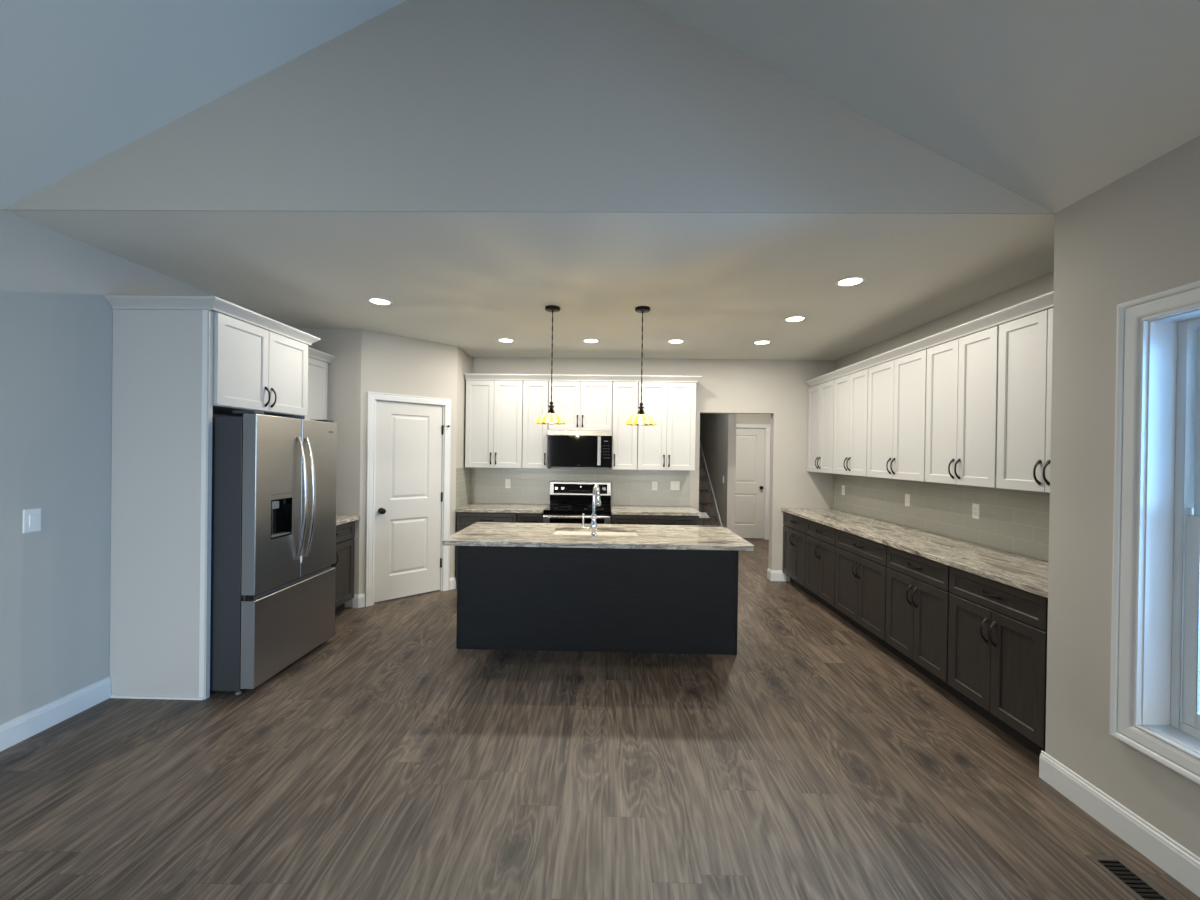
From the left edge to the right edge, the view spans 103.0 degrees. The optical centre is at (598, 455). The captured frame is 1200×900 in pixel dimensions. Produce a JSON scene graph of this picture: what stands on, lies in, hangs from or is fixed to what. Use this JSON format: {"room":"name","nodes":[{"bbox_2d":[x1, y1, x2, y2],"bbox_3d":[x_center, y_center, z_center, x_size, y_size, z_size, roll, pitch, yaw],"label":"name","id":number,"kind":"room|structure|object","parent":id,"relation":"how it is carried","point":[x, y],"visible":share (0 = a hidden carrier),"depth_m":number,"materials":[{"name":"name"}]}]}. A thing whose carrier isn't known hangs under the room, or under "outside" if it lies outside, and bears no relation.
{"room":"kitchen","nodes":[
{"label":"kitchen","id":0,"kind":"room"},
{"bbox_2d":[0,209,296,724],"bbox_3d":[-3.142,0.087,0.462,0.120,2.857,8.800,1,0,1],"label":"wall","id":1,"kind":"structure","parent":0,"point":[56,317],"depth_m":2.67,"materials":[{"name":"grey paint"}]},
{"bbox_2d":[23,508,40,532],"bbox_3d":[-3.040,0.348,2.565,0.009,0.125,0.080,1,0,1],"label":"light switch","id":2,"kind":"object","parent":1,"relation":"attached to","point":[31,517],"visible":1,"depth_m":2.56,"materials":[{"name":"white plastic"}]},
{"bbox_2d":[0,677,110,751],"bbox_3d":[-3.111,1.455,-0.478,0.015,0.131,6.909,1,0,1],"label":"baseboard","id":3,"kind":"structure","parent":1,"relation":"attached to","point":[14,731],"depth_m":2.66,"materials":[{"name":"white paint"}]},
{"bbox_2d":[122,309,307,416],"bbox_3d":[-2.675,-0.624,3.449,0.666,0.607,0.907,1,0,1],"label":"upper cabinet","id":4,"kind":"object","parent":1,"relation":"attached to","point":[256,368],"visible":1,"depth_m":3.34,"materials":[{"name":"grey paint"}]},
{"bbox_2d":[104,295,335,362],"bbox_3d":[-2.656,-0.943,3.816,0.686,0.068,1.818,1,0,1],"label":"crown molding","id":5,"kind":"structure","parent":4,"relation":"attached to","point":[215,303],"depth_m":2.96,"materials":[{"name":"grey paint"}]},
{"bbox_2d":[306,356,327,419],"bbox_3d":[-2.813,-0.402,4.309,0.364,1.066,0.758,1,0,1],"label":"upper cabinet","id":6,"kind":"object","parent":1,"relation":"attached to","point":[317,369],"visible":0.03,"depth_m":4.53,"materials":[{"name":"grey paint"}]},
{"bbox_2d":[298,329,471,607],"bbox_3d":[-2.181,0.129,5.253,1.896,2.757,0.527,1,0,-43],"label":"wall","id":7,"kind":"structure","parent":0,"point":[365,361],"depth_m":4.76,"materials":[{"name":"grey paint"}]},
{"bbox_2d":[352,594,364,607],"bbox_3d":[-2.380,1.441,4.736,0.110,0.131,0.037,1,0,-22],"label":"baseboard","id":8,"kind":"structure","parent":7,"relation":"attached to","point":[358,601],"depth_m":4.73,"materials":[{"name":"white paint"}]},
{"bbox_2d":[365,392,450,606],"bbox_3d":[-2.019,0.437,5.097,0.890,2.147,0.150,1,0,-44],"label":"door","id":9,"kind":"structure","parent":7,"relation":"in","point":[409,437],"depth_m":5.07,"materials":[{"name":"grey paint"}]},
{"bbox_2d":[449,577,456,589],"bbox_3d":[-1.653,1.448,5.425,0.027,0.131,0.096,1,0,36],"label":"baseboard","id":10,"kind":"structure","parent":7,"relation":"attached to","point":[452,581],"depth_m":5.42,"materials":[{"name":"white paint"}]},
{"bbox_2d":[456,467,470,507],"bbox_3d":[-1.618,0.370,5.734,0.004,0.456,0.589,1,0,1],"label":"backsplash","id":11,"kind":"structure","parent":7,"relation":"attached to","point":[463,475],"depth_m":5.71,"materials":[{"name":"tile"}]},
{"bbox_2d":[2,0,1054,213],"bbox_3d":[-0.395,-1.879,2.423,5.243,1.332,0.110,1,0,1],"label":"wall","id":12,"kind":"structure","parent":0,"point":[589,106],"depth_m":2.37,"materials":[{"name":"grey paint"}]},
{"bbox_2d":[4,210,1054,360],"bbox_3d":[-0.038,-1.224,4.184,6.104,0.015,3.624,1,0,1],"label":"ceiling","id":13,"kind":"structure","parent":0,"point":[720,284],"depth_m":3.13,"materials":[{"name":"white paint"}]},
{"bbox_2d":[367,297,392,304],"bbox_3d":[-1.749,-1.233,3.820,0.188,0.008,0.188,1,0,1],"label":"recessed light","id":14,"kind":"object","parent":13,"relation":"in","point":[375,300],"visible":1,"depth_m":3.81,"materials":[{"name":"white plastic"}]},
{"bbox_2d":[497,338,514,342],"bbox_3d":[-0.987,-1.229,5.089,0.188,0.008,0.188,1,0,1],"label":"recessed light","id":15,"kind":"object","parent":13,"relation":"in","point":[507,340],"visible":1,"depth_m":5.08,"materials":[{"name":"white plastic"}]},
{"bbox_2d":[536,305,566,424],"bbox_3d":[-0.384,-0.742,3.930,0.263,0.954,0.263,1,0,1],"label":"pendant lamp","id":16,"kind":"object","parent":13,"relation":"hanging from","point":[550,308],"visible":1,"depth_m":3.92,"materials":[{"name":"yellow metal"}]},
{"bbox_2d":[548,401,554,414],"bbox_3d":[-0.389,-0.394,3.932,0.066,0.107,0.066,1,0,1],"label":"socket","id":17,"kind":"object","parent":16,"relation":"attached to","point":[551,411],"depth_m":3.91,"materials":[{"name":"brown metal"}]},
{"bbox_2d":[582,338,599,342],"bbox_3d":[-0.080,-1.216,5.059,0.188,0.008,0.188,1,0,1],"label":"recessed light","id":18,"kind":"object","parent":13,"relation":"in","point":[590,340],"visible":1,"depth_m":5.03,"materials":[{"name":"white plastic"}]},
{"bbox_2d":[625,306,656,425],"bbox_3d":[0.355,-0.732,3.916,0.263,0.954,0.263,1,0,1],"label":"pendant lamp","id":19,"kind":"object","parent":13,"relation":"hanging from","point":[640,309],"visible":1,"depth_m":3.90,"materials":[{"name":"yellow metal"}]},
{"bbox_2d":[637,402,644,415],"bbox_3d":[0.350,-0.384,3.917,0.066,0.107,0.066,1,0,1],"label":"socket","id":20,"kind":"object","parent":19,"relation":"attached to","point":[640,412],"depth_m":3.90,"materials":[{"name":"brown metal"}]},
{"bbox_2d":[667,339,684,343],"bbox_3d":[0.815,-1.204,5.031,0.188,0.008,0.188,1,0,1],"label":"recessed light","id":21,"kind":"object","parent":13,"relation":"in","point":[674,341],"visible":1,"depth_m":5.02,"materials":[{"name":"white plastic"}]},
{"bbox_2d":[753,340,770,344],"bbox_3d":[1.719,-1.192,5.024,0.188,0.008,0.188,1,0,1],"label":"recessed light","id":22,"kind":"object","parent":13,"relation":"in","point":[759,342],"visible":1,"depth_m":5.01,"materials":[{"name":"white plastic"}]},
{"bbox_2d":[784,316,806,321],"bbox_3d":[1.707,-1.188,4.150,0.188,0.008,0.188,1,0,1],"label":"recessed light","id":23,"kind":"object","parent":13,"relation":"in","point":[791,318],"visible":1,"depth_m":4.13,"materials":[{"name":"white plastic"}]},
{"bbox_2d":[835,276,865,286],"bbox_3d":[1.710,-1.184,3.249,0.188,0.008,0.188,1,0,1],"label":"recessed light","id":24,"kind":"object","parent":13,"relation":"in","point":[853,280],"visible":1,"depth_m":3.24,"materials":[{"name":"white plastic"}]},
{"bbox_2d":[0,538,1199,899],"bbox_3d":[-0.004,1.596,3.158,6.689,0.100,14.900,1,0,1],"label":"floor","id":25,"kind":"structure","parent":0,"point":[389,760],"depth_m":2.24,"materials":[{"name":"brown wood"}]},
{"bbox_2d":[110,309,213,699],"bbox_3d":[-2.728,0.302,2.977,0.610,2.414,0.040,1,0,1],"label":"end panel","id":26,"kind":"object","parent":25,"relation":"on","point":[162,360],"visible":1,"depth_m":2.97,"materials":[{"name":"grey paint"}]},
{"bbox_2d":[232,344,306,419],"bbox_3d":[-2.711,0.288,3.918,0.607,2.436,0.018,1,0,1],"label":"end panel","id":27,"kind":"object","parent":25,"relation":"on","point":[306,344],"visible":0.02,"depth_m":3.90,"materials":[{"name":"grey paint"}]},
{"bbox_2d":[210,411,336,694],"bbox_3d":[-2.521,0.611,3.454,0.891,1.800,0.898,1,0,1],"label":"refrigerator","id":28,"kind":"object","parent":25,"relation":"on","point":[273,519],"visible":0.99,"depth_m":3.12,"materials":[{"name":"grey metal"}]},
{"bbox_2d":[331,521,354,613],"bbox_3d":[-2.690,1.066,4.313,0.650,0.876,0.758,1,0,1],"label":"base cabinet","id":29,"kind":"object","parent":25,"relation":"on","point":[345,533],"visible":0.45,"depth_m":4.53,"materials":[{"name":"grey wood"}]},
{"bbox_2d":[336,515,359,525],"bbox_3d":[-2.687,0.609,4.332,0.646,0.036,0.801,1,0,1],"label":"countertop","id":30,"kind":"structure","parent":29,"relation":"on","point":[340,519],"depth_m":4.54,"materials":[{"name":"stone"}]},
{"bbox_2d":[456,512,516,578],"bbox_3d":[-1.268,1.079,5.698,0.684,0.876,0.650,1,0,1],"label":"base cabinet","id":31,"kind":"object","parent":25,"relation":"on","point":[464,519],"visible":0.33,"depth_m":5.41,"materials":[{"name":"grey wood"}]},
{"bbox_2d":[456,503,549,512],"bbox_3d":[-1.114,0.624,5.705,0.994,0.036,0.635,1,0,1],"label":"countertop","id":32,"kind":"structure","parent":31,"relation":"on","point":[473,507],"depth_m":5.52,"materials":[{"name":"stone"}]},
{"bbox_2d":[517,513,543,522],"bbox_3d":[-0.773,1.086,5.688,0.303,0.876,0.650,1,0,1],"label":"base cabinet","id":33,"kind":"object","parent":25,"relation":"on","point":[521,517],"visible":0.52,"depth_m":5.40,"materials":[{"name":"grey wood"}]},
{"bbox_2d":[543,481,610,523],"bbox_3d":[-0.238,0.914,5.633,0.760,1.175,0.718,1,0,1],"label":"range","id":34,"kind":"object","parent":25,"relation":"on","point":[563,494],"visible":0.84,"depth_m":5.91,"materials":[{"name":"grey metal"}]},
{"bbox_2d":[543,504,610,511],"bbox_3d":[-0.234,0.616,5.640,0.760,0.013,0.605,1,0,1],"label":"cooktop","id":35,"kind":"object","parent":34,"relation":"in","point":[552,507],"depth_m":5.54,"materials":[{"name":"black glass"}]},
{"bbox_2d":[456,546,738,654],"bbox_3d":[-0.009,1.102,4.069,2.212,0.879,0.624,1,0,1],"label":"kitchen island","id":36,"kind":"object","parent":25,"relation":"on","point":[677,601],"visible":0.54,"depth_m":3.76,"materials":[{"name":"grey wood"}]},
{"bbox_2d":[442,522,753,550],"bbox_3d":[-0.002,0.645,3.911,2.264,0.034,0.955,1,0,1],"label":"island countertop","id":37,"kind":"structure","parent":36,"relation":"on","point":[508,534],"depth_m":3.68,"materials":[{"name":"stone"}]},
{"bbox_2d":[581,484,600,536],"bbox_3d":[-0.028,0.427,3.787,0.116,0.404,0.233,1,0,34],"label":"faucet","id":38,"kind":"object","parent":37,"relation":"on","point":[596,496],"visible":1,"depth_m":3.72,"materials":[{"name":"silver metal"}]},
{"bbox_2d":[553,531,636,535],"bbox_3d":[-0.030,0.772,3.967,0.727,0.220,0.407,1,0,1],"label":"sink","id":39,"kind":"object","parent":37,"relation":"in","point":[556,532],"visible":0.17,"depth_m":4.15,"materials":[{"name":"white ceramic"}]},
{"bbox_2d":[611,514,637,524],"bbox_3d":[0.293,1.101,5.667,0.303,0.876,0.650,1,0,1],"label":"base cabinet","id":40,"kind":"object","parent":25,"relation":"on","point":[615,519],"visible":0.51,"depth_m":5.38,"materials":[{"name":"grey wood"}]},
{"bbox_2d":[638,515,698,525],"bbox_3d":[0.788,1.107,5.658,0.684,0.876,0.650,1,0,1],"label":"base cabinet","id":41,"kind":"object","parent":25,"relation":"on","point":[642,519],"visible":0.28,"depth_m":5.37,"materials":[{"name":"grey wood"}]},
{"bbox_2d":[611,505,700,515],"bbox_3d":[0.654,0.648,5.670,1.007,0.036,0.635,1,0,1],"label":"countertop","id":42,"kind":"structure","parent":41,"relation":"on","point":[615,509],"depth_m":5.47,"materials":[{"name":"stone"}]},
{"bbox_2d":[782,512,813,596],"bbox_3d":[2.578,1.132,5.609,0.650,0.876,0.684,1,0,1],"label":"base cabinet","id":43,"kind":"object","parent":25,"relation":"on","point":[794,527],"visible":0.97,"depth_m":5.58,"materials":[{"name":"grey wood"}]},
{"bbox_2d":[781,508,1048,597],"bbox_3d":[2.563,0.681,4.138,0.642,0.036,3.625,1,0,1],"label":"countertop","id":44,"kind":"structure","parent":43,"relation":"on","point":[1026,573],"depth_m":3.37,"materials":[{"name":"stone"}]},
{"bbox_2d":[805,519,843,618],"bbox_3d":[2.564,1.135,4.924,0.650,0.876,0.684,1,0,1],"label":"base cabinet","id":45,"kind":"object","parent":25,"relation":"on","point":[821,546],"visible":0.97,"depth_m":4.89,"materials":[{"name":"grey wood"}]},
{"bbox_2d":[835,529,896,655],"bbox_3d":[2.549,1.138,4.162,0.650,0.876,0.837,1,0,1],"label":"base cabinet","id":46,"kind":"object","parent":25,"relation":"on","point":[860,562],"visible":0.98,"depth_m":4.11,"materials":[{"name":"grey wood"}]},
{"bbox_2d":[885,546,961,701],"bbox_3d":[2.534,1.141,3.400,0.650,0.876,0.684,1,0,1],"label":"base cabinet","id":47,"kind":"object","parent":25,"relation":"on","point":[917,587],"visible":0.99,"depth_m":3.35,"materials":[{"name":"grey wood"}]},
{"bbox_2d":[948,567,1047,755],"bbox_3d":[2.521,1.144,2.714,0.650,0.876,0.684,1,0,1],"label":"base cabinet","id":48,"kind":"object","parent":25,"relation":"on","point":[997,632],"visible":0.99,"depth_m":2.66,"materials":[{"name":"grey wood"}]},
{"bbox_2d":[1085,855,1172,899],"bbox_3d":[1.978,1.577,1.723,0.124,0.005,0.320,1,0,1],"label":"floor vent","id":49,"kind":"object","parent":25,"relation":"in","point":[1131,880],"visible":1,"depth_m":1.78,"materials":[{"name":"brown metal"}]},
{"bbox_2d":[0,0,1199,212],"bbox_3d":[-0.444,-1.887,-0.866,5.513,1.528,6.468,1,0,1],"label":"vault","id":50,"kind":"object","parent":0,"point":[1052,103],"visible":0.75,"depth_m":2.04,"materials":[{"name":"white paint"}]},
{"bbox_2d":[472,357,835,580],"bbox_3d":[0.604,0.163,6.050,4.654,2.757,0.120,1,0,1],"label":"wall","id":51,"kind":"structure","parent":0,"point":[777,388],"depth_m":5.96,"materials":[{"name":"grey paint"}]},
{"bbox_2d":[465,380,522,467],"bbox_3d":[-1.246,-0.388,5.834,0.684,1.066,0.364,1,0,1],"label":"upper cabinet","id":52,"kind":"object","parent":51,"relation":"attached to","point":[494,408],"visible":1,"depth_m":5.69,"materials":[{"name":"grey paint"}]},
{"bbox_2d":[522,381,550,468],"bbox_3d":[-0.751,-0.381,5.824,0.303,1.066,0.364,1,0,1],"label":"upper cabinet","id":53,"kind":"object","parent":51,"relation":"attached to","point":[535,393],"visible":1,"depth_m":5.68,"materials":[{"name":"grey paint"}]},
{"bbox_2d":[471,468,689,505],"bbox_3d":[-0.235,0.387,6.005,2.757,0.456,0.004,1,0,1],"label":"backsplash","id":54,"kind":"structure","parent":51,"relation":"attached to","point":[528,485],"depth_m":6.00,"materials":[{"name":"tile"}]},
{"bbox_2d":[505,479,510,487],"bbox_3d":[-1.142,0.350,6.016,0.070,0.115,0.008,1,0,1],"label":"wall outlet","id":55,"kind":"object","parent":54,"relation":"attached to","point":[507,481],"visible":1,"depth_m":6.02,"materials":[{"name":"white plastic"}]},
{"bbox_2d":[652,481,657,489],"bbox_3d":[0.704,0.377,5.980,0.070,0.115,0.008,1,0,1],"label":"wall outlet","id":56,"kind":"object","parent":54,"relation":"attached to","point":[654,483],"visible":1,"depth_m":5.98,"materials":[{"name":"white plastic"}]},
{"bbox_2d":[670,481,679,489],"bbox_3d":[0.957,0.375,5.974,0.116,0.115,0.009,1,0,1],"label":"light switch","id":57,"kind":"object","parent":54,"relation":"attached to","point":[674,485],"visible":1,"depth_m":5.97,"materials":[{"name":"white plastic"}]},
{"bbox_2d":[548,381,612,430],"bbox_3d":[-0.214,-0.602,5.813,0.760,0.609,0.364,1,0,1],"label":"upper cabinet","id":58,"kind":"object","parent":51,"relation":"attached to","point":[584,405],"visible":0.97,"depth_m":5.67,"materials":[{"name":"grey paint"}]},
{"bbox_2d":[547,430,611,467],"bbox_3d":[-0.222,-0.077,5.774,0.760,0.436,0.441,1,0,1],"label":"microwave","id":59,"kind":"object","parent":58,"relation":"attached to","point":[565,448],"visible":1,"depth_m":5.60,"materials":[{"name":"grey"}]},
{"bbox_2d":[611,381,637,469],"bbox_3d":[0.316,-0.367,5.803,0.303,1.066,0.364,1,0,1],"label":"upper cabinet","id":60,"kind":"object","parent":51,"relation":"attached to","point":[625,394],"visible":1,"depth_m":5.66,"materials":[{"name":"grey paint"}]},
{"bbox_2d":[637,382,695,470],"bbox_3d":[0.811,-0.360,5.793,0.684,1.066,0.364,1,0,1],"label":"upper cabinet","id":61,"kind":"object","parent":51,"relation":"attached to","point":[669,444],"visible":0.99,"depth_m":5.65,"materials":[{"name":"grey paint"}]},
{"bbox_2d":[464,373,701,382],"bbox_3d":[-0.183,-0.919,5.804,2.795,0.068,0.387,1,0,1],"label":"crown molding","id":62,"kind":"structure","parent":61,"relation":"attached to","point":[523,377],"depth_m":5.64,"materials":[{"name":"grey paint"}]},
{"bbox_2d":[767,568,785,580],"bbox_3d":[2.242,1.498,6.016,0.192,0.131,0.134,1,0,1],"label":"baseboard","id":63,"kind":"structure","parent":51,"relation":"attached to","point":[772,575],"depth_m":5.95,"materials":[{"name":"white paint"}]},
{"bbox_2d":[700,413,735,532],"bbox_3d":[1.984,-0.552,8.660,0.116,4.200,3.400,1,0,1],"label":"wall","id":64,"kind":"structure","parent":0,"point":[717,430],"depth_m":7.31,"materials":[{"name":"grey paint"}]},
{"bbox_2d":[699,457,717,525],"bbox_3d":[1.433,0.496,8.418,0.944,2.089,2.884,1,0,1],"label":"staircase","id":65,"kind":"structure","parent":64,"relation":"attached to","point":[705,505],"depth_m":8.01,"materials":[{"name":"brown wood"}]},
{"bbox_2d":[699,442,721,525],"bbox_3d":[1.900,0.354,8.401,0.016,2.349,2.830,1,0,1],"label":"trim","id":66,"kind":"structure","parent":64,"relation":"attached to","point":[706,474],"depth_m":8.04,"materials":[{"name":"white paint"}]},
{"bbox_2d":[736,414,770,494],"bbox_3d":[2.666,0.177,8.970,1.256,2.757,0.120,1,0,1],"label":"wall","id":67,"kind":"structure","parent":0,"point":[740,418],"depth_m":8.90,"materials":[{"name":"grey paint"}]},
{"bbox_2d":[735,424,770,539],"bbox_3d":[2.724,0.482,8.936,0.918,2.150,0.148,1,0,1],"label":"door","id":68,"kind":"structure","parent":67,"relation":"in","point":[752,482],"depth_m":8.93,"materials":[{"name":"grey paint"}]},
{"bbox_2d":[835,271,1053,560],"bbox_3d":[2.955,0.203,4.188,0.120,2.757,3.751,1,0,1],"label":"wall","id":69,"kind":"structure","parent":0,"point":[1044,284],"depth_m":3.81,"materials":[{"name":"grey paint"}]},
{"bbox_2d":[807,379,833,473],"bbox_3d":[2.740,-0.333,5.600,0.364,1.066,0.684,1,0,1],"label":"upper cabinet","id":70,"kind":"object","parent":69,"relation":"attached to","point":[820,439],"visible":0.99,"depth_m":5.57,"materials":[{"name":"white paint"}]},
{"bbox_2d":[833,367,869,476],"bbox_3d":[2.726,-0.330,4.914,0.364,1.066,0.684,1,0,1],"label":"upper cabinet","id":71,"kind":"object","parent":69,"relation":"attached to","point":[850,390],"visible":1,"depth_m":4.88,"materials":[{"name":"grey paint"}]},
{"bbox_2d":[867,348,927,481],"bbox_3d":[2.711,-0.327,4.152,0.364,1.066,0.837,1,0,1],"label":"upper cabinet","id":72,"kind":"object","parent":69,"relation":"attached to","point":[896,430],"visible":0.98,"depth_m":4.09,"materials":[{"name":"grey paint"}]},
{"bbox_2d":[806,291,1052,386],"bbox_3d":[2.544,-0.874,4.103,0.052,0.068,3.569,1,0,1],"label":"crown molding","id":73,"kind":"structure","parent":72,"relation":"attached to","point":[1045,301],"depth_m":3.41,"materials":[{"name":"grey paint"}]},
{"bbox_2d":[833,474,1049,560],"bbox_3d":[2.888,0.438,4.129,0.004,0.456,3.622,1,0,1],"label":"backsplash","id":74,"kind":"structure","parent":69,"relation":"attached to","point":[1015,521],"depth_m":3.83,"materials":[{"name":"tile"}]},
{"bbox_2d":[905,494,909,506],"bbox_3d":[2.889,0.416,4.471,0.008,0.115,0.070,1,0,1],"label":"wall outlet","id":75,"kind":"object","parent":74,"relation":"attached to","point":[907,496],"visible":1,"depth_m":4.46,"materials":[{"name":"white plastic"}]},
{"bbox_2d":[972,503,979,518],"bbox_3d":[2.872,0.423,3.639,0.008,0.115,0.070,1,0,1],"label":"wall outlet","id":76,"kind":"object","parent":74,"relation":"attached to","point":[975,507],"visible":1,"depth_m":3.63,"materials":[{"name":"white plastic"}]},
{"bbox_2d":[925,324,1000,487],"bbox_3d":[2.696,-0.324,3.391,0.364,1.066,0.684,1,0,1],"label":"upper cabinet","id":77,"kind":"object","parent":69,"relation":"attached to","point":[962,381],"visible":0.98,"depth_m":3.33,"materials":[{"name":"grey paint"}]},
{"bbox_2d":[996,307,1052,492],"bbox_3d":[2.683,-0.321,2.705,0.364,1.066,0.684,1,0,1],"label":"upper cabinet","id":78,"kind":"object","parent":69,"relation":"attached to","point":[1025,342],"visible":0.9,"depth_m":2.85,"materials":[{"name":"grey paint"}]},
{"bbox_2d":[1045,136,1199,857],"bbox_3d":[2.525,0.220,-0.865,0.781,2.757,6.368,1,0,1],"label":"wall","id":79,"kind":"structure","parent":0,"point":[1137,235],"depth_m":2.10,"materials":[{"name":"grey paint"}]},
{"bbox_2d":[1039,751,1199,896],"bbox_3d":[2.110,1.527,-0.844,0.015,0.131,6.382,1,0,1],"label":"baseboard","id":80,"kind":"structure","parent":79,"relation":"attached to","point":[1180,863],"depth_m":1.96,"materials":[{"name":"white paint"}]},
{"bbox_2d":[1109,280,1199,784],"bbox_3d":[2.250,0.274,1.467,0.200,1.812,1.082,1,0,1],"label":"window","id":81,"kind":"structure","parent":79,"relation":"in","point":[1155,670],"depth_m":1.91,"materials":[{"name":"white paint"}]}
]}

